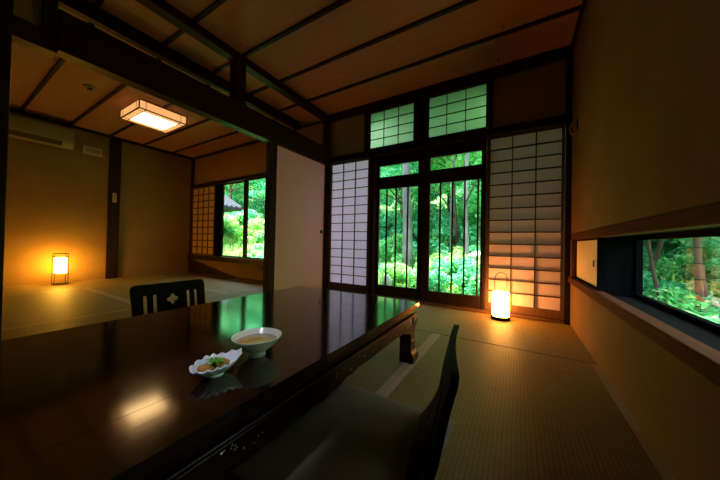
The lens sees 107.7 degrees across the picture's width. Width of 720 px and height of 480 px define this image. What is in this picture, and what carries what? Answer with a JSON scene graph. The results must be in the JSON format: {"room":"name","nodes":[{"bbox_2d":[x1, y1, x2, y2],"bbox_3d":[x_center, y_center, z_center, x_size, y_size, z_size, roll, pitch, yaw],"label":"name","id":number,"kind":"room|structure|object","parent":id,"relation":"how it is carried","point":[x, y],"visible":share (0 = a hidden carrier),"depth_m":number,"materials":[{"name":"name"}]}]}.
{"room":"traditional dwelling","nodes":[
{"label":"traditional dwelling","id":0,"kind":"room"},
{"bbox_2d":[13,0,42,27],"bbox_3d":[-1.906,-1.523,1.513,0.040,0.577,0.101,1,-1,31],"label":"wall","id":1,"kind":"structure","parent":0,"point":[30,11],"depth_m":1.50,"materials":[{"name":"paint"}]},
{"bbox_2d":[0,0,12,340],"bbox_3d":[-1.987,-0.542,1.400,0.120,2.535,0.125,1,-1,31],"label":"trim","id":2,"kind":"structure","parent":1,"relation":"attached to","point":[6,6],"depth_m":1.41,"materials":[{"name":"brown wood"}]},
{"bbox_2d":[12,15,57,57],"bbox_3d":[-2.303,-1.193,0.856,0.100,0.110,1.740,1,-1,31],"label":"trim","id":3,"kind":"structure","parent":1,"relation":"attached to","point":[26,34],"depth_m":1.51,"materials":[{"name":"brown wood"}]},
{"bbox_2d":[42,0,58,34],"bbox_3d":[-1.865,-1.519,1.581,0.110,0.573,0.056,1,-1,31],"label":"trim","id":4,"kind":"structure","parent":1,"relation":"attached to","point":[49,7],"depth_m":1.55,"materials":[{"name":"brown wood"}]},
{"bbox_2d":[135,0,327,120],"bbox_3d":[-1.626,-1.840,1.994,0.100,0.079,4.360,1,-1,31],"label":"trim","id":5,"kind":"structure","parent":1,"relation":"attached to","point":[162,8],"depth_m":2.47,"materials":[{"name":"brown wood"}]},
{"bbox_2d":[3,111,191,286],"bbox_3d":[-4.756,-0.559,3.843,0.060,2.510,4.400,1,-1,31],"label":"wall","id":6,"kind":"structure","parent":0,"point":[57,198],"depth_m":4.30,"materials":[{"name":"paint"}]},
{"bbox_2d":[8,113,74,149],"bbox_3d":[-4.660,-1.551,3.705,0.219,0.295,0.840,1,-1,31],"label":"air conditioner","id":7,"kind":"object","parent":6,"relation":"attached to","point":[20,127],"visible":1,"depth_m":3.74,"materials":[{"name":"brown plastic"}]},
{"bbox_2d":[82,145,101,156],"bbox_3d":[-4.393,-1.456,4.317,0.052,0.130,0.230,1,-1,31],"label":"junction box","id":8,"kind":"object","parent":6,"relation":"attached to","point":[88,150],"visible":1,"depth_m":4.29,"materials":[{"name":"beige plastic"}]},
{"bbox_2d":[9,108,192,159],"bbox_3d":[-4.710,-1.791,3.804,0.029,0.044,4.309,1,-1,31],"label":"trim","id":9,"kind":"structure","parent":6,"relation":"attached to","point":[10,109],"depth_m":4.30,"materials":[{"name":"brown wood"}]},
{"bbox_2d":[105,138,121,278],"bbox_3d":[-4.273,-0.542,4.559,0.034,2.414,0.155,1,-1,31],"label":"trim","id":10,"kind":"structure","parent":6,"relation":"attached to","point":[115,146],"depth_m":4.54,"materials":[{"name":"brown wood"}]},
{"bbox_2d":[112,193,116,202],"bbox_3d":[-4.245,-0.730,4.546,0.021,0.170,0.056,1,-1,31],"label":"remote","id":11,"kind":"object","parent":10,"relation":"attached to","point":[114,195],"visible":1,"depth_m":4.54,"materials":[{"name":"beige plastic"}]},
{"bbox_2d":[194,123,322,280],"bbox_3d":[-2.092,-0.492,4.785,3.550,2.510,0.050,1,-1,31],"label":"wall","id":12,"kind":"structure","parent":0,"point":[250,159],"depth_m":4.86,"materials":[{"name":"paint"}]},
{"bbox_2d":[59,0,299,130],"bbox_3d":[-2.083,-1.824,2.254,0.070,0.124,4.339,1,-1,31],"label":"trim","id":13,"kind":"structure","parent":12,"relation":"attached to","point":[84,9],"depth_m":2.49,"materials":[{"name":"brown wood"}]},
{"bbox_2d":[55,9,327,164],"bbox_3d":[-1.183,-1.243,2.729,0.100,0.250,2.618,1,-1,31],"label":"ceiling beam","id":14,"kind":"structure","parent":12,"relation":"attached to","point":[80,43],"depth_m":2.06,"materials":[{"name":"brown wood"}]},
{"bbox_2d":[188,160,194,271],"bbox_3d":[-3.612,-0.514,5.640,0.058,2.410,0.039,1,-1,31],"label":"trim","id":15,"kind":"structure","parent":12,"relation":"attached to","point":[193,161],"depth_m":5.62,"materials":[{"name":"brown wood"}]},
{"bbox_2d":[190,259,234,278],"bbox_3d":[-2.955,0.557,5.217,1.510,0.284,0.042,1,-1,31],"label":"trim","id":16,"kind":"structure","parent":12,"relation":"attached to","point":[197,267],"depth_m":5.30,"materials":[{"name":"brown wood"}]},
{"bbox_2d":[214,184,222,255],"bbox_3d":[-2.773,-0.387,5.138,0.160,1.406,0.053,1,-1,31],"label":"trim","id":17,"kind":"structure","parent":12,"relation":"attached to","point":[218,187],"depth_m":5.11,"materials":[{"name":"brown wood"}]},
{"bbox_2d":[187,254,263,265],"bbox_3d":[-2.568,0.367,5.001,2.529,0.093,0.110,1,-1,31],"label":"trim","id":18,"kind":"structure","parent":12,"relation":"attached to","point":[189,256],"depth_m":4.87,"materials":[{"name":"brown wood"}]},
{"bbox_2d":[191,185,214,255],"bbox_3d":[-3.231,-0.394,5.410,0.895,1.407,0.024,1,-1,31],"label":"screen","id":19,"kind":"object","parent":18,"relation":"on","point":[203,198],"visible":0.82,"depth_m":5.40,"materials":[{"name":"brown wood"}]},
{"bbox_2d":[190,172,265,187],"bbox_3d":[-2.532,-1.120,5.027,2.529,0.063,0.090,1,-1,31],"label":"trim","id":20,"kind":"structure","parent":12,"relation":"attached to","point":[242,178],"depth_m":4.89,"materials":[{"name":"brown wood"}]},
{"bbox_2d":[229,56,245,107],"bbox_3d":[-1.223,-1.565,2.631,0.105,0.460,0.110,1,-1,31],"label":"trim","id":21,"kind":"structure","parent":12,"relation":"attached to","point":[237,92],"depth_m":2.59,"materials":[{"name":"brown wood"}]},
{"bbox_2d":[221,177,265,259],"bbox_3d":[-2.168,-0.379,4.809,1.538,1.406,0.059,1,-1,31],"label":"window","id":22,"kind":"structure","parent":12,"relation":"in","point":[246,182],"depth_m":4.71,"materials":[{"name":"brown wood"}]},
{"bbox_2d":[193,130,295,159],"bbox_3d":[-2.302,-1.728,4.892,2.990,0.044,0.029,1,-1,31],"label":"trim","id":23,"kind":"structure","parent":12,"relation":"attached to","point":[255,141],"depth_m":4.99,"materials":[{"name":"brown wood"}]},
{"bbox_2d":[235,277,262,281],"bbox_3d":[-1.457,0.706,4.335,1.950,0.030,0.019,1,-1,31],"label":"trim","id":24,"kind":"structure","parent":12,"relation":"attached to","point":[235,277],"depth_m":4.63,"materials":[{"name":"brown wood"}]},
{"bbox_2d":[274,146,325,290],"bbox_3d":[-0.768,-0.193,3.448,0.028,1.833,0.923,1,-1,31],"label":"door","id":25,"kind":"structure","parent":12,"relation":"in","point":[300,190],"depth_m":3.40,"materials":[{"name":"paper"}]},
{"bbox_2d":[10,0,581,157],"bbox_3d":[-1.920,-1.843,2.210,6.534,0.182,4.530,1,-1,31],"label":"ceiling","id":26,"kind":"structure","parent":0,"point":[337,55],"depth_m":2.55,"materials":[{"name":"brown wood"}]},
{"bbox_2d":[83,84,95,90],"bbox_3d":[-3.153,-1.771,3.067,0.110,0.038,0.110,1,-1,31],"label":"smoke detector","id":27,"kind":"object","parent":26,"relation":"attached to","point":[87,86],"visible":1,"depth_m":3.05,"materials":[{"name":"brown plastic"}]},
{"bbox_2d":[120,98,186,132],"bbox_3d":[-2.851,-1.706,3.642,0.602,0.140,0.552,1,-1,31],"label":"ceiling lamp","id":28,"kind":"object","parent":26,"relation":"attached to","point":[142,112],"visible":1,"depth_m":3.54,"materials":[{"name":"white paper"}]},
{"bbox_2d":[131,112,176,129],"bbox_3d":[-2.852,-1.640,3.641,0.430,0.002,0.400,1,-1,31],"label":"diffuser","id":29,"kind":"object","parent":28,"relation":"attached to","point":[146,118],"depth_m":3.62,"materials":[{"name":"beige plastic"}]},
{"bbox_2d":[330,60,565,157],"bbox_3d":[0.760,-1.447,3.186,2.764,0.540,0.030,1,-1,31],"label":"wall","id":30,"kind":"structure","parent":0,"point":[537,93],"depth_m":2.66,"materials":[{"name":"paint"}]},
{"bbox_2d":[323,115,330,288],"bbox_3d":[-0.497,-0.524,3.894,0.100,2.619,0.105,1,-1,31],"label":"trim","id":31,"kind":"structure","parent":30,"relation":"attached to","point":[326,124],"depth_m":3.84,"materials":[{"name":"brown wood"}]},
{"bbox_2d":[364,112,368,151],"bbox_3d":[0.100,-1.456,3.572,0.055,0.529,0.075,1,-1,31],"label":"trim","id":32,"kind":"structure","parent":30,"relation":"attached to","point":[366,127],"depth_m":3.54,"materials":[{"name":"brown wood"}]},
{"bbox_2d":[368,156,376,294],"bbox_3d":[0.180,-0.197,3.505,0.060,1.824,0.115,1,-1,31],"label":"trim","id":33,"kind":"structure","parent":30,"relation":"attached to","point":[373,182],"depth_m":3.46,"materials":[{"name":"brown wood"}]},
{"bbox_2d":[368,102,414,148],"bbox_3d":[0.401,-1.452,3.383,0.649,0.476,0.030,1,-1,31],"label":"window","id":34,"kind":"structure","parent":30,"relation":"in","point":[396,125],"depth_m":3.38,"materials":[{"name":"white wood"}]},
{"bbox_2d":[375,150,421,299],"bbox_3d":[0.499,-0.192,3.345,0.647,1.822,0.040,1,-1,31],"label":"door","id":35,"kind":"structure","parent":30,"relation":"in","point":[408,180],"depth_m":3.34,"materials":[{"name":"brown wood"}]},
{"bbox_2d":[415,97,426,141],"bbox_3d":[0.746,-1.447,3.186,0.140,0.529,0.075,1,-1,31],"label":"trim","id":36,"kind":"structure","parent":30,"relation":"attached to","point":[420,105],"depth_m":3.15,"materials":[{"name":"brown wood"}]},
{"bbox_2d":[368,126,487,150],"bbox_3d":[0.745,-1.197,3.180,1.450,0.025,0.075,1,-1,31],"label":"trim","id":37,"kind":"structure","parent":30,"relation":"attached to","point":[482,128],"depth_m":3.06,"materials":[{"name":"brown wood"}]},
{"bbox_2d":[369,79,488,113],"bbox_3d":[0.756,-1.698,3.186,1.450,0.026,0.075,1,-1,31],"label":"trim","id":38,"kind":"structure","parent":30,"relation":"attached to","point":[476,84],"depth_m":3.07,"materials":[{"name":"brown wood"}]},
{"bbox_2d":[326,288,563,323],"bbox_3d":[0.709,0.763,3.155,2.759,0.078,0.135,1,-1,31],"label":"trim","id":39,"kind":"structure","parent":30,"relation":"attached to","point":[560,321],"depth_m":2.84,"materials":[{"name":"brown wood"}]},
{"bbox_2d":[327,157,370,293],"bbox_3d":[-0.157,-0.201,3.686,0.694,1.822,0.028,1,-1,31],"label":"screen","id":40,"kind":"object","parent":39,"relation":"on","point":[349,185],"visible":0.98,"depth_m":3.68,"materials":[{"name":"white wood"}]},
{"bbox_2d":[485,124,564,319],"bbox_3d":[1.623,-0.177,2.622,0.659,1.822,0.030,1,-1,31],"label":"screen","id":41,"kind":"object","parent":39,"relation":"on","point":[525,197],"visible":0.99,"depth_m":2.60,"materials":[{"name":"beige paper"}]},
{"bbox_2d":[328,115,566,163],"bbox_3d":[0.742,-1.128,3.167,2.759,0.050,0.100,1,-1,31],"label":"trim","id":42,"kind":"structure","parent":30,"relation":"attached to","point":[557,121],"depth_m":2.92,"materials":[{"name":"brown wood"}]},
{"bbox_2d":[330,45,572,122],"bbox_3d":[0.780,-1.764,3.168,2.789,0.104,0.095,1,-1,31],"label":"trim","id":43,"kind":"structure","parent":30,"relation":"attached to","point":[559,54],"depth_m":2.87,"materials":[{"name":"brown wood"}]},
{"bbox_2d":[420,138,483,308],"bbox_3d":[1.024,-0.185,2.979,0.668,1.822,0.040,1,-1,31],"label":"door","id":44,"kind":"structure","parent":30,"relation":"in","point":[472,172],"depth_m":2.98,"materials":[{"name":"brown wood"}]},
{"bbox_2d":[427,82,488,137],"bbox_3d":[1.088,-1.443,2.973,0.659,0.476,0.030,1,-1,31],"label":"window","id":45,"kind":"structure","parent":30,"relation":"in","point":[467,109],"depth_m":2.96,"materials":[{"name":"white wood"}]},
{"bbox_2d":[481,137,486,308],"bbox_3d":[1.337,-0.181,2.820,0.030,1.824,0.105,1,-1,31],"label":"trim","id":46,"kind":"structure","parent":30,"relation":"attached to","point":[485,138],"depth_m":2.78,"materials":[{"name":"brown wood"}]},
{"bbox_2d":[488,78,492,128],"bbox_3d":[1.395,-1.438,2.799,0.040,0.529,0.075,1,-1,31],"label":"trim","id":47,"kind":"structure","parent":30,"relation":"attached to","point":[490,110],"depth_m":2.77,"materials":[{"name":"brown wood"}]},
{"bbox_2d":[570,0,719,479],"bbox_3d":[0.858,-0.536,0.538,0.060,2.620,4.480,1,-1,31],"label":"wall","id":48,"kind":"structure","parent":0,"point":[646,98],"depth_m":0.99,"materials":[{"name":"paint"}]},
{"bbox_2d":[563,57,572,324],"bbox_3d":[1.938,-0.436,2.453,0.044,2.510,0.080,1,-1,31],"label":"trim","id":49,"kind":"structure","parent":48,"relation":"attached to","point":[569,62],"depth_m":2.42,"materials":[{"name":"brown wood"}]},
{"bbox_2d":[570,240,575,277],"bbox_3d":[1.855,0.162,2.273,0.050,0.324,0.060,1,-1,31],"label":"trim","id":50,"kind":"structure","parent":48,"relation":"attached to","point":[573,242],"depth_m":2.25,"materials":[{"name":"brown wood"}]},
{"bbox_2d":[569,119,577,134],"bbox_3d":[1.786,-0.940,2.201,0.060,0.125,0.036,1,-1,31],"label":"wall hook","id":51,"kind":"object","parent":48,"relation":"attached to","point":[576,123],"visible":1,"depth_m":2.20,"materials":[{"name":"black metal"}]},
{"bbox_2d":[571,0,586,48],"bbox_3d":[0.825,-1.822,0.535,0.021,0.049,4.370,1,-1,31],"label":"trim","id":52,"kind":"structure","parent":48,"relation":"attached to","point":[583,4],"depth_m":2.14,"materials":[{"name":"brown wood"}]},
{"bbox_2d":[576,238,596,288],"bbox_3d":[1.662,0.155,1.922,0.021,0.323,0.738,1,-1,31],"label":"sliding panel","id":53,"kind":"object","parent":48,"relation":"attached to","point":[586,249],"visible":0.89,"depth_m":1.90,"materials":[{"name":"beige paper"}]},
{"bbox_2d":[597,237,603,290],"bbox_3d":[1.464,0.146,1.600,0.032,0.324,0.017,1,-1,31],"label":"trim","id":54,"kind":"structure","parent":48,"relation":"attached to","point":[600,240],"depth_m":1.59,"materials":[{"name":"brown wood"}]},
{"bbox_2d":[568,276,719,386],"bbox_3d":[0.785,0.308,0.491,0.056,0.052,4.340,1,-1,31],"label":"trim","id":55,"kind":"structure","parent":48,"relation":"attached to","point":[704,359],"depth_m":0.83,"materials":[{"name":"brown wood"}]},
{"bbox_2d":[571,202,719,239],"bbox_3d":[0.807,-0.069,0.487,0.053,0.053,4.340,1,-1,31],"label":"trim","id":56,"kind":"structure","parent":48,"relation":"attached to","point":[708,215],"depth_m":0.86,"materials":[{"name":"brown wood"}]},
{"bbox_2d":[604,226,719,351],"bbox_3d":[1.404,0.169,1.266,0.205,0.550,2.620,1,-1,31],"label":"window","id":57,"kind":"structure","parent":48,"relation":"in","point":[623,255],"depth_m":1.44,"materials":[{"name":"brown wood"}]},
{"bbox_3d":[-1.979,0.770,2.171,6.654,0.070,4.630,1,-1,31],"label":"floor","id":58,"kind":"structure","parent":0,"visible":0},
{"bbox_2d":[3,282,84,295],"bbox_3d":[-4.839,0.657,2.786,0.907,0.051,2.547,1,-1,31],"label":"mat","id":59,"kind":"object","parent":58,"relation":"on","point":[34,288],"visible":0.67,"depth_m":3.56,"materials":[{"name":"wicker"}]},
{"bbox_2d":[51,253,68,284],"bbox_3d":[-4.438,0.425,3.891,0.143,0.455,0.142,1,-1,31],"label":"lamp","id":60,"kind":"object","parent":59,"relation":"on","point":[60,263],"visible":1,"depth_m":3.87,"materials":[{"name":"brown wood"}]},
{"bbox_2d":[1,313,117,340],"bbox_3d":[-2.616,0.686,1.283,0.807,0.051,2.247,1,-1,31],"label":"mat","id":61,"kind":"object","parent":58,"relation":"on","point":[27,330],"visible":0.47,"depth_m":2.06,"materials":[{"name":"wicker"}]},
{"bbox_2d":[1,288,130,328],"bbox_3d":[-3.668,0.673,2.086,1.817,0.051,2.547,1,-1,31],"label":"mat","id":62,"kind":"object","parent":58,"relation":"on","point":[18,310],"visible":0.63,"depth_m":2.67,"materials":[{"name":"wicker"}]},
{"bbox_2d":[70,272,210,287],"bbox_3d":[-3.725,0.702,4.653,0.907,0.051,1.797,1,-1,31],"label":"mat","id":63,"kind":"object","parent":58,"relation":"on","point":[149,278],"visible":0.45,"depth_m":4.43,"materials":[{"name":"wicker"}]},
{"bbox_2d":[88,281,223,305],"bbox_3d":[-2.784,0.709,3.567,1.817,0.051,0.897,1,-1,31],"label":"mat","id":64,"kind":"object","parent":58,"relation":"on","point":[118,291],"visible":0.29,"depth_m":3.45,"materials":[{"name":"wicker"}]},
{"bbox_2d":[106,287,262,318],"bbox_3d":[-1.501,0.731,3.150,0.807,0.051,2.097,1,-1,31],"label":"mat","id":65,"kind":"object","parent":58,"relation":"on","point":[120,314],"visible":0.19,"depth_m":3.14,"materials":[{"name":"wicker"}]},
{"bbox_2d":[163,276,262,292],"bbox_3d":[-2.322,0.728,4.339,1.817,0.051,0.897,1,-1,31],"label":"mat","id":66,"kind":"object","parent":58,"relation":"on","point":[215,283],"visible":0.48,"depth_m":4.24,"materials":[{"name":"wicker"}]},
{"bbox_2d":[263,141,277,292],"bbox_3d":[-1.030,-0.178,3.010,0.080,1.884,0.095,1,-1,31],"label":"trim","id":67,"kind":"structure","parent":58,"relation":"on","point":[271,147],"depth_m":2.98,"materials":[{"name":"brown wood"}]},
{"bbox_2d":[213,330,436,479],"bbox_3d":[-0.259,0.737,1.523,0.927,0.051,1.817,1,-1,31],"label":"mat","id":68,"kind":"object","parent":58,"relation":"on","point":[379,372],"visible":0.21,"depth_m":1.42,"materials":[{"name":"wicker"}]},
{"bbox_2d":[0,286,418,479],"bbox_3d":[-0.526,0.527,1.067,0.977,0.347,1.817,1,-1,31],"label":"table","id":69,"kind":"object","parent":68,"relation":"on","point":[119,399],"visible":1,"depth_m":0.67,"materials":[{"name":"black paint"}]},
{"bbox_2d":[189,348,241,378],"bbox_3d":[-0.375,0.327,0.690,0.083,0.050,0.131,1,-1,31],"label":"plate","id":70,"kind":"object","parent":69,"relation":"on","point":[233,355],"visible":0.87,"depth_m":0.68,"materials":[{"name":"white ceramic"}]},
{"bbox_2d":[197,357,229,376],"bbox_3d":[-0.375,0.325,0.680,0.060,0.034,0.075,1,-1,31],"label":"food","id":71,"kind":"object","parent":70,"relation":"on","point":[219,362],"visible":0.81,"depth_m":0.67,"materials":[{"name":"green"}]},
{"bbox_2d":[231,327,281,357],"bbox_3d":[-0.318,0.324,0.812,0.147,0.061,0.147,1,-1,31],"label":"bowl","id":72,"kind":"object","parent":69,"relation":"on","point":[254,341],"visible":0.99,"depth_m":0.81,"materials":[{"name":"white ceramic"}]},
{"bbox_2d":[414,304,595,363],"bbox_3d":[0.878,0.772,2.439,1.821,0.051,0.917,1,-1,31],"label":"mat","id":73,"kind":"object","parent":58,"relation":"on","point":[541,337],"visible":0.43,"depth_m":2.16,"materials":[{"name":"brown wicker"}]},
{"bbox_2d":[491,272,509,320],"bbox_3d":[1.351,0.534,2.524,0.166,0.446,0.166,1,-1,31],"label":"lantern","id":74,"kind":"object","parent":73,"relation":"on","point":[500,299],"visible":1,"depth_m":2.46,"materials":[{"name":"white paper"}]},
{"bbox_2d":[381,334,674,479],"bbox_3d":[0.549,0.748,1.040,0.951,0.051,1.817,1,-1,31],"label":"mat","id":75,"kind":"object","parent":58,"relation":"on","point":[517,414],"visible":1,"depth_m":1.07,"materials":[{"name":"wicker"}]},
{"bbox_2d":[313,324,459,479],"bbox_3d":[0.022,0.502,0.853,0.557,0.416,0.430,1,-1,21],"label":"chair","id":76,"kind":"object","parent":75,"relation":"on","point":[425,455],"visible":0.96,"depth_m":0.65,"materials":[{"name":"brown paint"}]},
{"bbox_2d":[229,382,455,479],"bbox_3d":[-0.007,0.664,0.856,0.505,0.041,0.570,1,-1,31],"label":"seat","id":77,"kind":"object","parent":76,"relation":"on","point":[355,433],"visible":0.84,"depth_m":0.84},
{"bbox_3d":[-1.049,0.726,1.995,0.907,0.051,1.817,1,-1,31],"label":"mat","id":78,"kind":"object","parent":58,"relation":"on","visible":0},
{"bbox_2d":[129,279,204,316],"bbox_3d":[-1.021,0.489,1.605,0.557,0.416,0.430,1,-1,29],"label":"chair","id":79,"kind":"object","parent":78,"relation":"on","point":[162,291],"visible":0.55,"depth_m":1.68,"materials":[{"name":"brown paint"}]},
{"label":"outside","id":80,"kind":"structure","parent":0,"visible":0},
{"bbox_2d":[223,157,692,293],"bbox_3d":[-1.288,-5.143,11.377,38.000,12.755,30.000,1,-1,31],"label":"ground","id":81,"kind":"structure","parent":80,"point":[382,208],"depth_m":14.74,"materials":[{"name":"green plant"}]},
{"bbox_2d":[224,195,242,211],"bbox_3d":[-7.248,-0.858,9.298,4.027,3.116,4.140,1,-1,31],"label":"pavilion","id":82,"kind":"object","parent":81,"relation":"on","point":[230,205],"visible":0.02,"depth_m":9.88,"materials":[{"name":"grey tile"}]},
{"bbox_2d":[225,181,256,199],"bbox_3d":[-6.424,-2.645,13.274,3.204,4.023,2.635,1,-1,-14],"label":"tree","id":83,"kind":"object","parent":81,"relation":"on","point":[231,190],"visible":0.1,"depth_m":13.31,"materials":[{"name":"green plant"}]},
{"bbox_2d":[225,180,260,189],"bbox_3d":[-7.009,-3.825,14.661,5.181,5.488,4.499,1,-1,-10],"label":"tree","id":84,"kind":"object","parent":81,"relation":"on","point":[238,184],"visible":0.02,"depth_m":13.52,"materials":[{"name":"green plant"}]},
{"bbox_2d":[223,190,264,257],"bbox_3d":[-5.928,-1.608,13.325,4.060,5.630,13.762,2,-1,-45],"label":"undergrowth","id":85,"kind":"object","parent":81,"relation":"on","point":[233,221],"visible":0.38,"depth_m":11.01,"materials":[{"name":"green plant"}]},
{"bbox_2d":[249,183,261,191],"bbox_3d":[-4.732,-4.138,15.961,4.499,5.288,5.181,1,-1,-13],"label":"tree","id":86,"kind":"object","parent":81,"relation":"on","point":[254,188],"visible":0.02,"depth_m":15.87,"materials":[{"name":"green plant"}]},
{"bbox_2d":[249,179,264,213],"bbox_3d":[-4.579,-2.657,13.718,3.513,4.164,4.272,1,-1,26],"label":"tree","id":87,"kind":"object","parent":81,"relation":"on","point":[252,194],"visible":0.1,"depth_m":12.81,"materials":[{"name":"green plant"}]},
{"bbox_2d":[252,180,264,196],"bbox_3d":[-3.561,-2.571,12.899,4.070,4.662,3.535,1,-1,3],"label":"tree","id":88,"kind":"object","parent":81,"relation":"on","point":[262,192],"visible":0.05,"depth_m":11.81,"materials":[{"name":"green plant"}]},
{"bbox_2d":[259,178,265,192],"bbox_3d":[-2.502,-1.609,10.568,3.204,3.922,2.635,1,-1,10],"label":"tree","id":89,"kind":"object","parent":81,"relation":"on","point":[263,190],"visible":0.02,"depth_m":9.95,"materials":[{"name":"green plant"}]},
{"bbox_2d":[381,274,391,284],"bbox_3d":[0.487,0.780,4.841,0.182,0.296,0.170,1,-1,0],"label":"rock","id":90,"kind":"object","parent":81,"relation":"on","point":[388,278],"visible":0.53,"depth_m":4.78,"materials":[{"name":"stone"}]},
{"bbox_2d":[380,167,410,212],"bbox_3d":[0.145,-2.027,10.523,3.864,4.306,3.362,1,-1,31],"label":"tree","id":91,"kind":"object","parent":81,"relation":"on","point":[382,199],"visible":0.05,"depth_m":10.22,"materials":[{"name":"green plant"}]},
{"bbox_2d":[402,163,412,269],"bbox_3d":[1.099,-2.203,6.214,3.700,6.420,3.214,1,-1,21],"label":"tree","id":92,"kind":"object","parent":81,"relation":"on","point":[405,167],"visible":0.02,"depth_m":6.23,"materials":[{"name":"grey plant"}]},
{"bbox_2d":[380,160,436,208],"bbox_3d":[1.295,-1.560,7.726,2.848,4.275,2.342,1,-1,-8],"label":"tree","id":93,"kind":"object","parent":81,"relation":"on","point":[388,172],"visible":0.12,"depth_m":7.29,"materials":[{"name":"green plant"}]},
{"bbox_2d":[380,162,457,232],"bbox_3d":[1.389,-1.612,8.777,3.700,3.822,3.214,1,-1,9],"label":"tree","id":94,"kind":"object","parent":81,"relation":"on","point":[399,193],"visible":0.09,"depth_m":8.60,"materials":[{"name":"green plant"}]},
{"bbox_2d":[378,207,480,295],"bbox_3d":[1.474,0.081,7.570,5.946,2.597,6.047,1,-1,23],"label":"undergrowth","id":95,"kind":"object","parent":81,"relation":"on","point":[445,256],"visible":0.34,"depth_m":6.31,"materials":[{"name":"green plant"}]},
{"bbox_2d":[386,153,481,205],"bbox_3d":[3.530,-2.937,10.879,4.499,4.686,5.181,1,-1,-19],"label":"tree","id":96,"kind":"object","parent":81,"relation":"on","point":[479,153],"visible":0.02,"depth_m":10.51,"materials":[{"name":"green plant"}]},
{"bbox_2d":[414,155,455,251],"bbox_3d":[2.161,-1.843,6.166,2.848,5.473,2.342,1,-1,17],"label":"tree","id":97,"kind":"object","parent":81,"relation":"on","point":[454,158],"visible":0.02,"depth_m":6.22,"materials":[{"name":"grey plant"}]},
{"bbox_2d":[410,151,481,218],"bbox_3d":[2.782,-1.708,8.685,3.220,3.715,3.916,1,-1,-11],"label":"tree","id":98,"kind":"object","parent":81,"relation":"on","point":[458,202],"visible":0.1,"depth_m":8.32,"materials":[{"name":"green plant"}]},
{"bbox_2d":[431,151,481,248],"bbox_3d":[2.473,-1.431,6.947,2.475,4.193,2.508,1,-1,-14],"label":"tree","id":99,"kind":"object","parent":81,"relation":"on","point":[456,240],"visible":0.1,"depth_m":6.89,"materials":[{"name":"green plant"}]},
{"bbox_2d":[435,152,481,217],"bbox_3d":[4.039,-1.607,7.433,4.070,4.062,3.535,1,-1,40],"label":"tree","id":100,"kind":"object","parent":81,"relation":"on","point":[472,210],"visible":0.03,"depth_m":7.02,"materials":[{"name":"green plant"}]},
{"bbox_2d":[463,153,476,255],"bbox_3d":[2.464,-1.797,5.729,2.973,5.690,2.998,1,-1,-25],"label":"tree","id":101,"kind":"object","parent":81,"relation":"on","point":[466,154],"visible":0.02,"depth_m":5.52,"materials":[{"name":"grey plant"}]},
{"bbox_2d":[223,231,719,299],"bbox_3d":[-1.418,-0.078,7.638,17.056,2.512,4.720,1,-1,31],"label":"grass","id":102,"kind":"structure","parent":81,"relation":"on","point":[226,242],"depth_m":5.61,"materials":[{"name":"green plant"}]},
{"bbox_2d":[646,240,659,299],"bbox_3d":[3.438,-0.833,3.529,2.635,4.222,3.204,1,-1,-24],"label":"tree","id":103,"kind":"object","parent":81,"relation":"on","point":[655,281],"visible":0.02,"depth_m":3.30,"materials":[{"name":"brown plant"}]},
{"bbox_2d":[648,239,663,276],"bbox_3d":[5.354,-1.110,4.139,3.446,4.164,3.042,1,-1,31],"label":"tree","id":104,"kind":"object","parent":81,"relation":"on","point":[660,242],"visible":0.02,"depth_m":4.28,"materials":[{"name":"brown plant"}]},
{"bbox_2d":[643,237,719,323],"bbox_3d":[4.979,0.385,4.397,5.862,2.001,2.240,2,-1,-38],"label":"undergrowth","id":105,"kind":"object","parent":81,"relation":"on","point":[680,296],"visible":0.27,"depth_m":3.88,"materials":[{"name":"green plant"}]},
{"bbox_2d":[650,236,719,246],"bbox_3d":[6.693,-1.280,5.643,3.927,3.266,3.666,1,-1,31],"label":"tree","id":106,"kind":"object","parent":81,"relation":"on","point":[679,241],"visible":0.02,"depth_m":4.83,"materials":[{"name":"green plant"}]},
{"bbox_2d":[693,237,704,311],"bbox_3d":[3.812,-0.818,2.819,3.309,4.176,2.934,1,-1,-12],"label":"tree","id":107,"kind":"object","parent":81,"relation":"on","point":[698,272],"visible":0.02,"depth_m":2.86,"materials":[{"name":"brown plant"}]},
{"bbox_2d":[692,238,710,301],"bbox_3d":[4.104,-0.959,3.689,3.700,4.522,3.214,1,-1,27],"label":"tree","id":108,"kind":"object","parent":81,"relation":"on","point":[706,290],"visible":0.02,"depth_m":3.16,"materials":[{"name":"brown plant"}]},
{"bbox_3d":[2.348,0.656,5.278,0.321,0.688,0.236,1,-1,31],"label":"rock","id":109,"kind":"object","parent":81,"relation":"on","visible":0},
{"bbox_2d":[467,251,479,258],"bbox_3d":[2.357,0.312,5.284,0.288,0.164,0.352,2,-1,-38],"label":"rock","id":110,"kind":"object","parent":109,"relation":"on","point":[473,254],"visible":0.55,"depth_m":5.24,"materials":[{"name":"stone"}]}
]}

